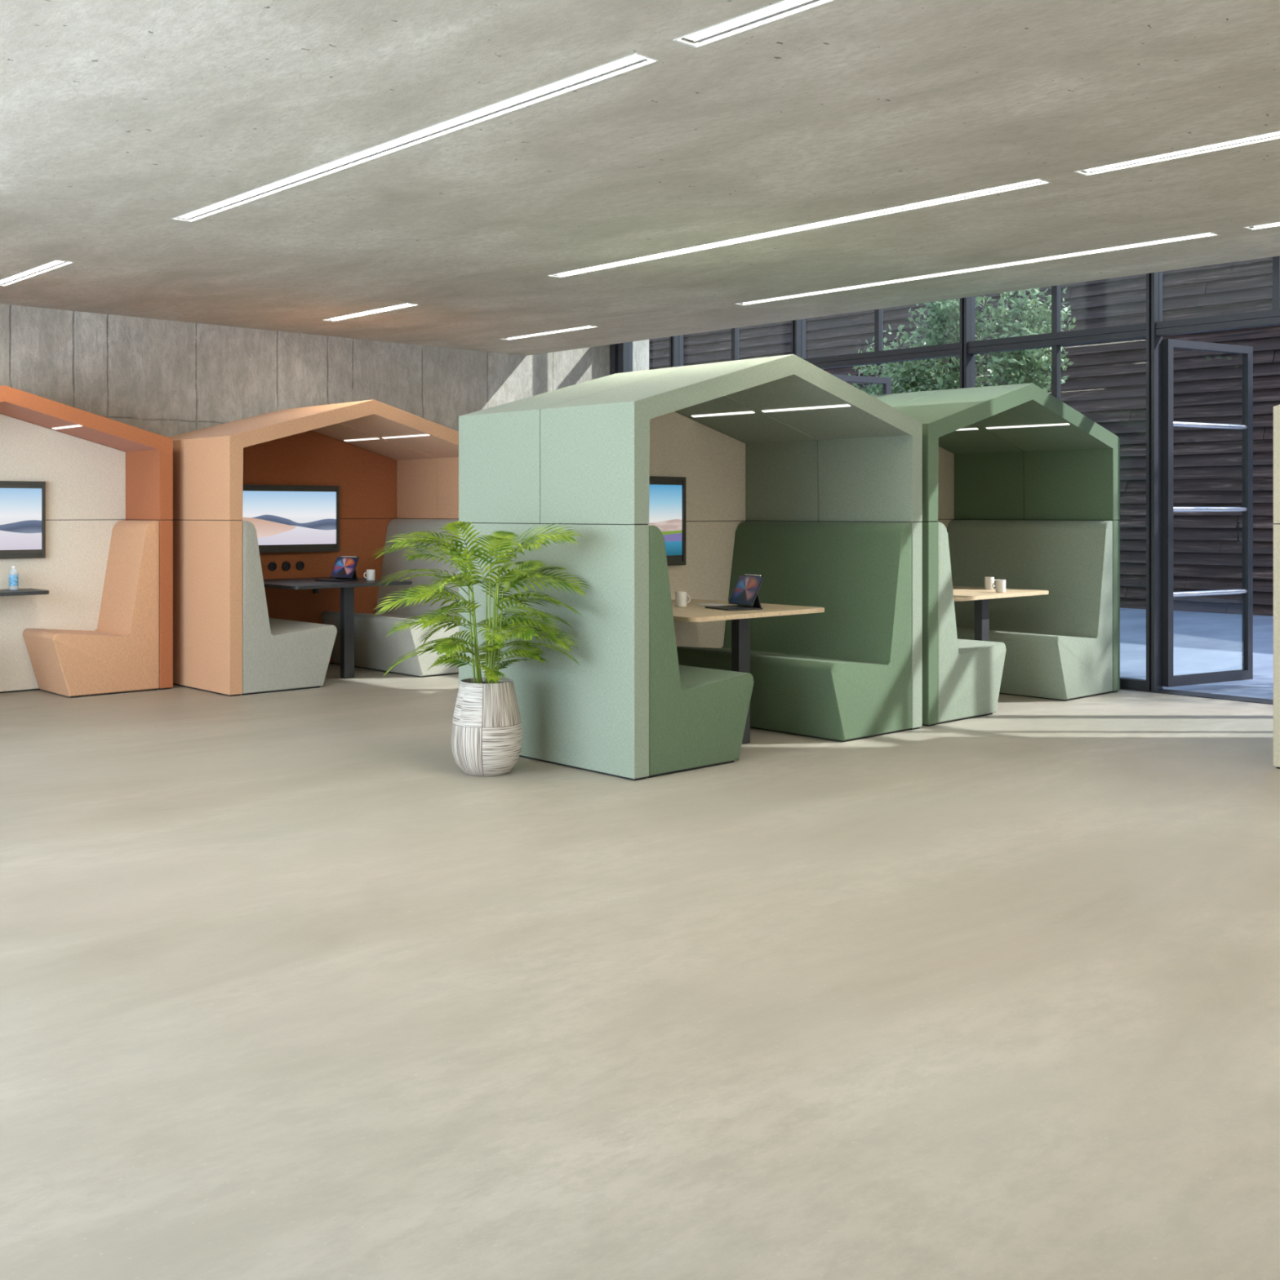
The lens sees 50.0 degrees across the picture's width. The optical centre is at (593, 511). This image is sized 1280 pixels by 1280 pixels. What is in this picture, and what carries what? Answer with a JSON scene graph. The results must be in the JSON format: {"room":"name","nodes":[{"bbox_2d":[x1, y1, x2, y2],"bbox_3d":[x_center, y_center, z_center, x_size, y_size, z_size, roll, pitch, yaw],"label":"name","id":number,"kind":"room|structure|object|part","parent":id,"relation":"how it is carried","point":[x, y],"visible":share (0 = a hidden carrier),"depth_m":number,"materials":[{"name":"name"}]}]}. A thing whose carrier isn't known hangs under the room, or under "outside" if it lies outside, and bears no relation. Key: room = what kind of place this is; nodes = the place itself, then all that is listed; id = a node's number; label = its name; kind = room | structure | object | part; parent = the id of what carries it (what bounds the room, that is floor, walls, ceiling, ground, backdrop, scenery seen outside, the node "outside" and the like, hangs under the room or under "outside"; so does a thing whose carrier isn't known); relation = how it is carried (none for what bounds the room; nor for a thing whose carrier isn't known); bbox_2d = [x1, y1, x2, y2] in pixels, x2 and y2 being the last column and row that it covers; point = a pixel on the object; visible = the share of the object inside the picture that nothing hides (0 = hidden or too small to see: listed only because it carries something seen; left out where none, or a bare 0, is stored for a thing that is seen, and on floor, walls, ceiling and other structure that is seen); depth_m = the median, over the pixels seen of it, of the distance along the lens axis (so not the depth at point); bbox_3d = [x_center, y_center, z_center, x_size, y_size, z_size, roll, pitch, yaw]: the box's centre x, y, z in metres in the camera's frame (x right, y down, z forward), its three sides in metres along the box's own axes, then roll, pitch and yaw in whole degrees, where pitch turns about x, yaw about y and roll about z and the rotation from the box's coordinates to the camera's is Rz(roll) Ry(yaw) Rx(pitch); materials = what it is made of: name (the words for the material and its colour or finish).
{"room":"open-plan office","nodes":[
{"label":"open-plan office","id":0,"kind":"room"},
{"bbox_2d":[0,303,648,437],"bbox_3d":[-3.881,-0.920,10.483,11.720,4.800,0.350,0,0,-42],"label":"wall","id":1,"kind":"structure","parent":0,"point":[166,378],"depth_m":11.11,"materials":[{"name":"concrete"}]},
{"bbox_2d":[609,342,632,374],"bbox_3d":[0.283,-0.995,13.858,0.130,4.650,0.195,0,0,-42],"label":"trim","id":2,"kind":"structure","parent":1,"relation":"attached to","point":[620,354],"depth_m":13.80,"materials":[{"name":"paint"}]},
{"bbox_2d":[669,334,683,367],"bbox_3d":[0.805,-0.995,13.282,0.130,4.650,0.060,0,0,-42],"label":"trim","id":3,"kind":"structure","parent":1,"relation":"attached to","point":[676,343],"depth_m":13.25,"materials":[{"name":"paint"}]},
{"bbox_2d":[731,327,738,360],"bbox_3d":[1.312,-1.023,12.722,0.090,4.594,1.452,0,0,-42],"label":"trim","id":4,"kind":"structure","parent":1,"relation":"in","point":[735,331],"depth_m":12.71,"materials":[{"name":"paint"}]},
{"bbox_2d":[791,318,805,359],"bbox_3d":[1.820,-0.995,12.161,0.130,4.650,0.060,0,0,-42],"label":"trim","id":5,"kind":"structure","parent":1,"relation":"attached to","point":[797,326],"depth_m":12.13,"materials":[{"name":"paint"}]},
{"bbox_2d":[831,373,891,394],"bbox_3d":[2.297,0.013,12.412,0.945,2.475,0.108,0,0,-29],"label":"door","id":6,"kind":"structure","parent":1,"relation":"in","point":[886,382],"depth_m":12.48,"materials":[{"name":"paint"}]},
{"bbox_2d":[960,296,975,388],"bbox_3d":[2.972,-0.995,10.889,0.130,4.650,0.060,0,0,-42],"label":"trim","id":7,"kind":"structure","parent":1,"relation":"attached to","point":[967,304],"depth_m":10.86,"materials":[{"name":"paint"}]},
{"bbox_2d":[1146,271,1162,691],"bbox_3d":[3.994,-0.995,9.760,0.130,4.650,0.060,0,0,-42],"label":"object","id":8,"kind":"structure","parent":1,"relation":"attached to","point":[1153,280],"depth_m":9.73,"materials":[{"name":"paint"}]},
{"bbox_2d":[1162,338,1253,687],"bbox_3d":[4.469,0.013,10.014,0.945,2.475,0.108,0,0,-29],"label":"door","id":9,"kind":"structure","parent":8,"relation":"attached to","point":[1169,680],"depth_m":9.94,"materials":[{"name":"paint"}]},
{"bbox_3d":[4.841,0.155,10.255,0.016,0.166,0.053,0,0,-29],"label":"handle","id":10,"kind":"part","parent":9,"relation":"part of","materials":[{"name":"paint"}]},
{"bbox_2d":[1120,687,1273,704],"bbox_3d":[3.219,1.287,10.631,0.210,0.026,8.940,0,0,-42],"label":"trim","id":11,"kind":"structure","parent":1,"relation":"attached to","point":[1202,695],"depth_m":9.45,"materials":[{"name":"paint"}]},
{"bbox_2d":[967,284,1146,689],"bbox_3d":[3.483,-1.023,10.324,0.090,4.594,1.463,0,0,-42],"label":"window","id":12,"kind":"structure","parent":11,"relation":"on","point":[1057,339],"depth_m":10.30,"materials":[{"name":"paint"}]},
{"bbox_2d":[450,677,522,776],"bbox_3d":[-0.523,1.055,6.723,0.349,0.450,0.349,0,0,-42],"label":"planter","id":13,"kind":"object","parent":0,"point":[486,739],"depth_m":6.59,"materials":[{"name":"white ceramic"}]},
{"bbox_2d":[0,663,1279,1279],"bbox_3d":[0.901,1.380,4.999,10.847,0.200,14.200,0,0,-42],"label":"floor","id":14,"kind":"structure","parent":0,"point":[291,988],"depth_m":3.61,"materials":[{"name":"concrete"}]},
{"bbox_2d":[0,385,173,693],"bbox_3d":[-4.129,0.223,9.340,2.353,2.115,0.682,0,0,-42],"label":"booth","id":15,"kind":"object","parent":14,"relation":"on","point":[98,472],"visible":0.65,"depth_m":9.86,"materials":[{"name":"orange fabric"}]},
{"bbox_2d":[0,480,45,559],"bbox_3d":[-4.267,0.061,9.504,0.910,0.547,0.046,0,0,-42],"label":"wall screen","id":16,"kind":"object","parent":15,"relation":"attached to","point":[22,503],"visible":1,"depth_m":9.69,"materials":[{"name":"black"}]},
{"bbox_2d":[0,588,48,595],"bbox_3d":[-4.223,0.615,9.322,0.930,0.130,0.382,0,0,-42],"label":"table","id":17,"kind":"object","parent":15,"relation":"attached to","point":[20,591],"visible":1,"depth_m":9.40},
{"bbox_2d":[8,565,18,590],"bbox_3d":[-4.043,0.465,9.560,0.062,0.168,0.062,0,0,-42],"label":"water bottle","id":18,"kind":"object","parent":17,"relation":"on","point":[13,574],"visible":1,"depth_m":9.54,"materials":[{"name":"white plastic"}]},
{"bbox_3d":[-4.323,0.668,9.553,2.151,1.204,0.094,0,0,-42],"label":"panel","id":19,"kind":"part","parent":15,"relation":"part of","materials":[{"name":"beige fabric"}]},
{"bbox_3d":[-4.323,-0.334,9.553,2.151,0.791,0.094,0,0,-42],"label":"gable panel","id":20,"kind":"part","parent":15,"relation":"part of","materials":[{"name":"beige fabric"}]},
{"bbox_2d":[52,424,82,429],"bbox_3d":[-3.703,-0.591,9.637,0.025,0.013,0.490,0,0,-42],"label":"strip light","id":21,"kind":"object","parent":15,"relation":"attached to","point":[60,426],"depth_m":9.63,"materials":[{"name":"white plastic"}]},
{"bbox_3d":[-3.294,0.668,10.096,0.100,1.204,0.682,0,0,-42],"label":"panel","id":22,"kind":"part","parent":15,"relation":"part of","materials":[{"name":"orange fabric"}]},
{"bbox_2d":[22,520,159,697],"bbox_3d":[-3.579,0.674,9.770,0.758,1.212,0.579,0,0,-42],"label":"upholstered bench","id":23,"kind":"object","parent":14,"relation":"on","point":[122,655],"visible":1,"depth_m":9.71,"materials":[{"name":"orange fabric"}]},
{"bbox_2d":[240,520,337,694],"bbox_3d":[-2.587,0.674,10.255,0.758,1.212,1.289,0,0,-42],"label":"upholstered bench","id":24,"kind":"object","parent":14,"relation":"on","point":[279,655],"visible":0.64,"depth_m":9.67,"materials":[{"name":"beige fabric"}]},
{"bbox_2d":[168,399,458,696],"bbox_3d":[-2.105,0.223,10.760,2.353,2.115,1.392,0,0,-42],"label":"booth","id":25,"kind":"object","parent":14,"relation":"on","point":[388,463],"visible":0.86,"depth_m":10.71,"materials":[{"name":"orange fabric"}]},
{"bbox_3d":[-2.940,0.668,10.004,0.100,1.204,1.392,0,0,-42],"label":"panel","id":26,"kind":"part","parent":25,"relation":"part of","materials":[{"name":"pink fabric"}]},
{"bbox_2d":[267,561,276,571],"bbox_3d":[-2.600,0.448,11.108,0.076,0.076,0.012,0,0,-42],"label":"power socket","id":27,"kind":"object","parent":25,"relation":"attached to","point":[272,566],"depth_m":11.10,"materials":[{"name":"black plastic"}]},
{"bbox_2d":[281,561,290,570],"bbox_3d":[-2.507,0.448,11.192,0.076,0.076,0.012,0,0,-42],"label":"power socket","id":28,"kind":"object","parent":25,"relation":"attached to","point":[286,566],"depth_m":11.19,"materials":[{"name":"black plastic"}]},
{"bbox_2d":[241,484,339,552],"bbox_3d":[-2.481,0.061,11.188,0.910,0.547,0.046,0,0,-42],"label":"wall screen","id":29,"kind":"object","parent":25,"relation":"attached to","point":[286,518],"visible":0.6,"depth_m":11.20,"materials":[{"name":"black"}]},
{"bbox_2d":[295,560,304,570],"bbox_3d":[-2.413,0.448,11.278,0.076,0.076,0.012,0,0,-42],"label":"power socket","id":30,"kind":"object","parent":25,"relation":"attached to","point":[300,565],"depth_m":11.27,"materials":[{"name":"black plastic"}]},
{"bbox_3d":[-2.537,-0.334,11.237,2.151,0.791,0.094,0,0,-42],"label":"gable panel","id":31,"kind":"part","parent":25,"relation":"part of","materials":[{"name":"orange fabric"}]},
{"bbox_3d":[-2.537,0.668,11.237,2.151,1.204,0.094,0,0,-42],"label":"panel","id":32,"kind":"part","parent":25,"relation":"part of","materials":[{"name":"orange fabric"}]},
{"bbox_2d":[343,437,379,441],"bbox_3d":[-1.917,-0.591,11.321,0.025,0.013,0.500,0,0,-42],"label":"strip light","id":33,"kind":"object","parent":25,"relation":"attached to","point":[350,439],"depth_m":11.33,"materials":[{"name":"white plastic"}]},
{"bbox_2d":[382,434,430,439],"bbox_3d":[-1.487,-0.591,10.847,0.025,0.013,0.630,0,0,-42],"label":"strip light","id":34,"kind":"object","parent":25,"relation":"attached to","point":[395,436],"depth_m":10.86,"materials":[{"name":"white plastic"}]},
{"bbox_2d":[263,577,412,678],"bbox_3d":[-2.154,0.915,10.790,1.060,0.730,1.082,0,0,-42],"label":"table","id":35,"kind":"object","parent":14,"relation":"on","point":[347,588],"visible":0.91,"depth_m":10.50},
{"bbox_2d":[315,555,359,582],"bbox_3d":[-2.021,0.454,10.825,0.250,0.191,0.242,0,0,36],"label":"tablet","id":36,"kind":"object","parent":35,"relation":"on","point":[344,569],"visible":1,"depth_m":10.86,"materials":[{"name":"black plastic"}]},
{"bbox_3d":[-1.890,0.927,10.528,0.090,0.705,0.060,0,0,-42],"label":"leg","id":37,"kind":"part","parent":35,"relation":"part of","materials":[{"name":"black metal"}]},
{"bbox_2d":[363,569,375,580],"bbox_3d":[-1.772,0.506,10.856,0.085,0.086,0.068,0,0,5],"label":"mug","id":38,"kind":"object","parent":35,"relation":"on","point":[370,573],"visible":1,"depth_m":10.83,"materials":[{"name":"white ceramic"}]},
{"bbox_2d":[320,519,458,677],"bbox_3d":[-1.555,0.674,11.191,0.758,1.212,1.289,0,0,-42],"label":"upholstered bench","id":39,"kind":"object","parent":14,"relation":"on","point":[373,650],"visible":0.6,"depth_m":11.11,"materials":[{"name":"beige fabric"}]},
{"bbox_2d":[372,520,589,776],"bbox_3d":[-0.574,0.663,6.676,0.880,1.235,1.052,0,0,-42],"label":"potted palm","id":40,"kind":"object","parent":14,"relation":"on","point":[486,739],"visible":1,"depth_m":6.61,"materials":[{"name":"plant"}]},
{"bbox_3d":[-0.599,0.548,6.724,0.046,0.625,0.011,0,0,0],"label":"stem","id":41,"kind":"part","parent":40,"relation":"part of","materials":[{"name":"green plant"}]},
{"bbox_3d":[-0.577,0.577,6.655,0.011,0.567,0.059,0,0,38],"label":"stem","id":42,"kind":"part","parent":40,"relation":"part of","materials":[{"name":"green plant"}]},
{"bbox_3d":[-0.578,0.575,6.704,0.052,0.571,0.011,0,0,-20],"label":"stem","id":43,"kind":"part","parent":40,"relation":"part of","materials":[{"name":"green plant"}]},
{"bbox_3d":[-0.572,0.631,6.754,0.060,0.459,0.011,0,0,33],"label":"stem","id":44,"kind":"part","parent":40,"relation":"part of","materials":[{"name":"green plant"}]},
{"bbox_3d":[-0.527,0.622,6.769,0.011,0.478,0.048,0,0,-5],"label":"stem","id":45,"kind":"part","parent":40,"relation":"part of","materials":[{"name":"green plant"}]},
{"bbox_3d":[-0.504,0.571,6.649,0.011,0.579,0.029,0,0,-15],"label":"stem","id":46,"kind":"part","parent":40,"relation":"part of","materials":[{"name":"green plant"}]},
{"bbox_3d":[-0.495,0.624,6.711,0.028,0.472,0.011,0,0,23],"label":"stem","id":47,"kind":"part","parent":40,"relation":"part of","materials":[{"name":"green plant"}]},
{"bbox_3d":[-0.478,0.589,6.680,0.012,0.542,0.051,0,0,-42],"label":"stem","id":48,"kind":"part","parent":40,"relation":"part of","materials":[{"name":"green plant"}]},
{"bbox_3d":[-0.492,0.595,6.752,0.050,0.531,0.011,0,0,-42],"label":"stem","id":49,"kind":"part","parent":40,"relation":"part of","materials":[{"name":"green plant"}]},
{"bbox_3d":[-0.486,0.542,6.794,0.063,0.637,0.028,0,0,-42],"label":"stem","id":50,"kind":"part","parent":40,"relation":"part of","materials":[{"name":"green plant"}]},
{"bbox_3d":[-0.462,0.631,6.734,0.040,0.459,0.011,0,0,-10],"label":"stem","id":51,"kind":"part","parent":40,"relation":"part of","materials":[{"name":"green plant"}]},
{"bbox_2d":[458,354,922,780],"bbox_3d":[0.599,0.223,7.799,2.353,2.115,1.392,0,0,-42],"label":"booth","id":52,"kind":"object","parent":14,"relation":"on","point":[782,437],"visible":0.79,"depth_m":7.26,"materials":[{"name":"green fabric"}]},
{"bbox_3d":[-0.236,0.668,7.043,0.100,1.204,1.392,0,0,-42],"label":"panel","id":53,"kind":"part","parent":52,"relation":"part of","materials":[{"name":"green fabric"}]},
{"bbox_2d":[648,475,685,565],"bbox_3d":[0.223,0.061,8.226,0.910,0.547,0.046,0,0,-42],"label":"wall screen","id":54,"kind":"object","parent":52,"relation":"attached to","point":[667,495],"visible":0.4,"depth_m":8.44,"materials":[{"name":"black"}]},
{"bbox_3d":[0.167,-0.334,8.275,2.151,0.791,0.094,0,0,-42],"label":"gable panel","id":55,"kind":"part","parent":52,"relation":"part of","materials":[{"name":"beige fabric"}]},
{"bbox_3d":[0.167,0.668,8.275,2.151,1.204,0.094,0,0,-42],"label":"panel","id":56,"kind":"part","parent":52,"relation":"part of","materials":[{"name":"beige fabric"}]},
{"bbox_2d":[691,411,755,417],"bbox_3d":[0.787,-0.591,8.359,0.025,0.013,0.500,0,0,-42],"label":"strip light","id":57,"kind":"object","parent":52,"relation":"attached to","point":[715,414],"depth_m":8.36,"materials":[{"name":"white plastic"}]},
{"bbox_2d":[761,404,850,412],"bbox_3d":[1.216,-0.591,7.885,0.025,0.013,0.630,0,0,-42],"label":"strip light","id":58,"kind":"object","parent":52,"relation":"attached to","point":[817,406],"depth_m":7.88,"materials":[{"name":"white plastic"}]},
{"bbox_3d":[1.433,0.668,8.555,0.100,1.204,1.392,0,0,-42],"label":"panel","id":59,"kind":"part","parent":52,"relation":"part of","materials":[{"name":"green fabric"}]},
{"bbox_2d":[647,524,754,777],"bbox_3d":[0.116,0.674,7.294,0.758,1.212,1.289,0,0,-42],"label":"upholstered bench","id":60,"kind":"object","parent":14,"relation":"on","point":[698,715],"visible":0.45,"depth_m":6.70,"materials":[{"name":"green fabric"}]},
{"bbox_2d":[671,598,824,743],"bbox_3d":[0.568,0.915,7.845,1.110,0.730,1.082,0,0,-42],"label":"table","id":61,"kind":"object","parent":14,"relation":"on","point":[692,612],"visible":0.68,"depth_m":7.55,"materials":[{"name":"brown wood"}]},
{"bbox_2d":[675,591,690,606],"bbox_3d":[0.512,0.506,7.888,0.085,0.086,0.068,0,0,15],"label":"mug","id":62,"kind":"object","parent":61,"relation":"on","point":[680,596],"visible":1,"depth_m":7.86,"materials":[{"name":"white ceramic"}]},
{"bbox_2d":[697,603,727,606],"bbox_3d":[0.694,0.546,7.994,0.110,0.006,0.140,0,0,-34],"label":"card","id":63,"kind":"object","parent":61,"relation":"on","point":[705,604],"visible":0.93,"depth_m":7.98,"materials":[{"name":"paper"}]},
{"bbox_2d":[705,573,764,610],"bbox_3d":[0.796,0.454,7.717,0.242,0.191,0.250,0,0,-26],"label":"tablet","id":64,"kind":"object","parent":61,"relation":"on","point":[744,595],"visible":1,"depth_m":7.71,"materials":[{"name":"black plastic"}]},
{"bbox_3d":[0.813,0.927,7.567,0.090,0.705,0.060,0,0,-42],"label":"leg","id":65,"kind":"part","parent":61,"relation":"part of","materials":[{"name":"black metal"}]},
{"bbox_2d":[676,521,911,742],"bbox_3d":[1.149,0.674,8.229,0.758,1.212,1.289,0,0,-42],"label":"upholstered bench","id":66,"kind":"object","parent":14,"relation":"on","point":[842,673],"visible":0.81,"depth_m":8.04,"materials":[{"name":"green fabric"}]},
{"bbox_2d":[935,522,1006,724],"bbox_3d":[1.912,0.674,8.938,0.758,1.212,1.289,0,0,-42],"label":"upholstered bench","id":67,"kind":"object","parent":14,"relation":"on","point":[970,672],"visible":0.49,"depth_m":8.35,"materials":[{"name":"green fabric"}]},
{"bbox_2d":[871,382,1119,726],"bbox_3d":[2.395,0.223,9.443,2.353,2.115,1.392,0,0,-42],"label":"booth","id":68,"kind":"object","parent":14,"relation":"on","point":[1019,451],"visible":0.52,"depth_m":9.71,"materials":[{"name":"green fabric"}]},
{"bbox_3d":[1.560,0.668,8.687,0.100,1.204,1.392,0,0,-42],"label":"panel","id":69,"kind":"part","parent":68,"relation":"part of","materials":[{"name":"green fabric"}]},
{"bbox_3d":[1.963,0.668,9.919,2.151,1.204,0.094,0,0,-42],"label":"panel","id":70,"kind":"part","parent":68,"relation":"part of","materials":[{"name":"beige fabric"}]},
{"bbox_3d":[1.963,-0.334,9.919,2.151,0.791,0.094,0,0,-42],"label":"gable panel","id":71,"kind":"part","parent":68,"relation":"part of","materials":[{"name":"beige fabric"}]},
{"bbox_2d":[955,427,978,431],"bbox_3d":[2.583,-0.591,10.003,0.025,0.013,0.500,0,0,-42],"label":"strip light","id":72,"kind":"object","parent":68,"relation":"attached to","point":[962,428],"depth_m":9.88,"materials":[{"name":"white plastic"}]},
{"bbox_2d":[986,422,1069,429],"bbox_3d":[3.013,-0.591,9.529,0.025,0.013,0.630,0,0,-42],"label":"strip light","id":73,"kind":"object","parent":68,"relation":"attached to","point":[1033,424],"depth_m":9.53,"materials":[{"name":"white plastic"}]},
{"bbox_3d":[3.230,0.668,10.199,0.100,1.204,1.392,0,0,-42],"label":"panel","id":74,"kind":"part","parent":68,"relation":"part of","materials":[{"name":"green fabric"}]},
{"bbox_2d":[952,586,1048,641],"bbox_3d":[2.383,0.915,9.506,1.160,0.730,1.082,0,0,-42],"label":"table","id":75,"kind":"object","parent":14,"relation":"on","point":[981,596],"visible":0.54,"depth_m":9.19,"materials":[{"name":"brown wood"}]},
{"bbox_3d":[2.609,0.927,9.211,0.090,0.705,0.060,0,0,-42],"label":"leg","id":76,"kind":"part","parent":75,"relation":"part of","materials":[{"name":"black metal"}]},
{"bbox_2d":[984,577,995,589],"bbox_3d":[2.793,0.506,9.642,0.085,0.086,0.068,0,0,30],"label":"mug","id":77,"kind":"object","parent":75,"relation":"on","point":[988,581],"visible":0.8,"depth_m":9.62,"materials":[{"name":"white ceramic"}]},
{"bbox_2d":[991,579,1005,592],"bbox_3d":[2.750,0.506,9.274,0.068,0.086,0.085,0,0,-20],"label":"mug","id":78,"kind":"object","parent":75,"relation":"on","point":[1000,584],"visible":1,"depth_m":9.24,"materials":[{"name":"white ceramic"}]},
{"bbox_2d":[946,520,1112,701],"bbox_3d":[2.945,0.674,9.873,0.758,1.212,1.289,0,0,-42],"label":"upholstered bench","id":79,"kind":"object","parent":14,"relation":"on","point":[1059,643],"visible":0.71,"depth_m":9.72,"materials":[{"name":"green fabric"}]},
{"bbox_2d":[1273,404,1279,768],"bbox_3d":[4.686,0.223,6.415,1.392,2.115,2.353,0,0,-42],"label":"booth","id":80,"kind":"object","parent":14,"relation":"on","point":[1276,408],"visible":1,"depth_m":6.81,"materials":[{"name":"beige fabric"}]},
{"bbox_3d":[3.930,0.668,7.250,1.392,1.204,0.100,0,0,-42],"label":"panel","id":81,"kind":"part","parent":80,"relation":"part of","materials":[{"name":"beige fabric"}]},
{"bbox_2d":[0,0,1279,355],"bbox_3d":[0.503,-1.496,4.638,9.773,0.001,14.200,0,0,-42],"label":"ceiling","id":82,"kind":"structure","parent":0,"point":[120,120],"depth_m":5.83,"materials":[{"name":"concrete"}]},
{"bbox_2d":[0,260,73,286],"bbox_3d":[-3.554,-1.521,8.634,0.106,0.054,1.170,0,0,-42],"label":"strip light","id":83,"kind":"object","parent":82,"relation":"attached to","point":[54,264],"visible":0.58,"depth_m":8.62,"materials":[{"name":"white plastic"}]},
{"bbox_2d":[0,260,60,282],"bbox_3d":[-3.566,-1.522,8.622,0.056,0.029,1.110,0,0,-42],"label":"diffuser","id":84,"kind":"object","parent":83,"relation":"attached to","point":[55,263],"depth_m":8.60,"materials":[{"name":"white plastic"}]},
{"bbox_2d":[323,302,418,321],"bbox_3d":[-1.690,-1.521,10.321,0.106,0.054,1.170,0,0,-42],"label":"strip light","id":85,"kind":"object","parent":82,"relation":"attached to","point":[407,304],"visible":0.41,"depth_m":10.32,"materials":[{"name":"white plastic"}]},
{"bbox_2d":[172,53,660,222],"bbox_3d":[-0.968,-1.521,5.778,0.106,0.054,3.425,0,0,-42],"label":"strip light","id":86,"kind":"object","parent":82,"relation":"attached to","point":[636,60],"visible":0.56,"depth_m":5.39,"materials":[{"name":"white plastic"}]},
{"bbox_2d":[500,325,597,340],"bbox_3d":[-0.385,-1.521,11.503,0.102,0.054,1.170,0,0,-42],"label":"strip light","id":87,"kind":"object","parent":82,"relation":"attached to","point":[584,326],"visible":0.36,"depth_m":11.50,"materials":[{"name":"white plastic"}]},
{"bbox_2d":[673,0,834,48],"bbox_3d":[1.432,-1.521,3.128,0.106,0.054,3.395,0,0,-42],"label":"strip light","id":88,"kind":"object","parent":82,"relation":"attached to","point":[784,8],"visible":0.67,"depth_m":4.20,"materials":[{"name":"white plastic"}]},
{"bbox_2d":[688,0,801,38],"bbox_3d":[1.419,-1.522,3.117,0.056,0.029,3.335,0,0,-42],"label":"diffuser","id":89,"kind":"object","parent":88,"relation":"attached to","point":[785,6],"depth_m":4.19,"materials":[{"name":"white plastic"}]},
{"bbox_2d":[546,177,1052,277],"bbox_3d":[0.896,-1.521,7.465,0.106,0.054,3.425,0,0,-42],"label":"strip light","id":90,"kind":"object","parent":82,"relation":"attached to","point":[1039,181],"visible":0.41,"depth_m":7.17,"materials":[{"name":"white plastic"}]},
{"bbox_2d":[734,231,1219,305],"bbox_3d":[2.201,-1.521,8.648,0.102,0.054,3.425,0,0,-42],"label":"strip light","id":91,"kind":"object","parent":82,"relation":"attached to","point":[1211,233],"visible":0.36,"depth_m":8.39,"materials":[{"name":"white plastic"}]},
{"bbox_2d":[1074,130,1279,176],"bbox_3d":[3.295,-1.521,4.816,0.106,0.054,3.395,0,0,-42],"label":"strip light","id":92,"kind":"object","parent":82,"relation":"attached to","point":[1273,135],"visible":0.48,"depth_m":5.75,"materials":[{"name":"white plastic"}]},
{"bbox_2d":[1243,222,1279,230],"bbox_3d":[4.601,-1.521,5.998,0.102,0.054,3.395,0,0,-42],"label":"strip light","id":93,"kind":"object","parent":82,"relation":"attached to","point":[1276,224],"visible":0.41,"depth_m":7.21,"materials":[{"name":"white plastic"}]},
{"bbox_3d":[4.395,-3.470,8.398,1.444,0.300,14.550,0,0,-42],"label":"ceiling","id":94,"kind":"structure","parent":0,"visible":0},
{"bbox_2d":[804,308,959,368],"bbox_3d":[2.396,-2.283,11.525,0.090,2.075,1.657,0,0,-42],"label":"window frame","id":95,"kind":"structure","parent":94,"relation":"attached to","point":[879,356],"depth_m":11.50,"materials":[{"name":"paint"}]},
{"bbox_2d":[1155,255,1279,336],"bbox_3d":[4.559,-2.283,9.136,0.090,2.075,1.623,0,0,-42],"label":"window frame","id":96,"kind":"structure","parent":94,"relation":"attached to","point":[1265,317],"depth_m":9.32,"materials":[{"name":"paint"}]},
{"label":"outside","id":97,"kind":"structure","parent":0,"visible":0},
{"bbox_2d":[1120,608,1273,699],"bbox_3d":[8.424,1.400,15.723,14.403,0.200,40.000,0,0,-42],"label":"ground","id":98,"kind":"structure","parent":97,"point":[1203,642],"depth_m":12.89,"materials":[{"name":"concrete"}]},
{"bbox_2d":[848,286,1075,395],"bbox_3d":[3.818,-0.625,14.357,2.529,3.856,1.400,0,0,41],"label":"tree","id":99,"kind":"object","parent":98,"relation":"on","point":[907,382],"visible":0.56,"depth_m":14.11,"materials":[{"name":"green plant"}]},
{"bbox_2d":[648,257,1279,616],"bbox_3d":[8.505,-1.069,17.146,0.433,4.781,34.000,0,0,-42],"label":"wall","id":100,"kind":"structure","parent":98,"relation":"on","point":[1106,381],"depth_m":17.82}
]}

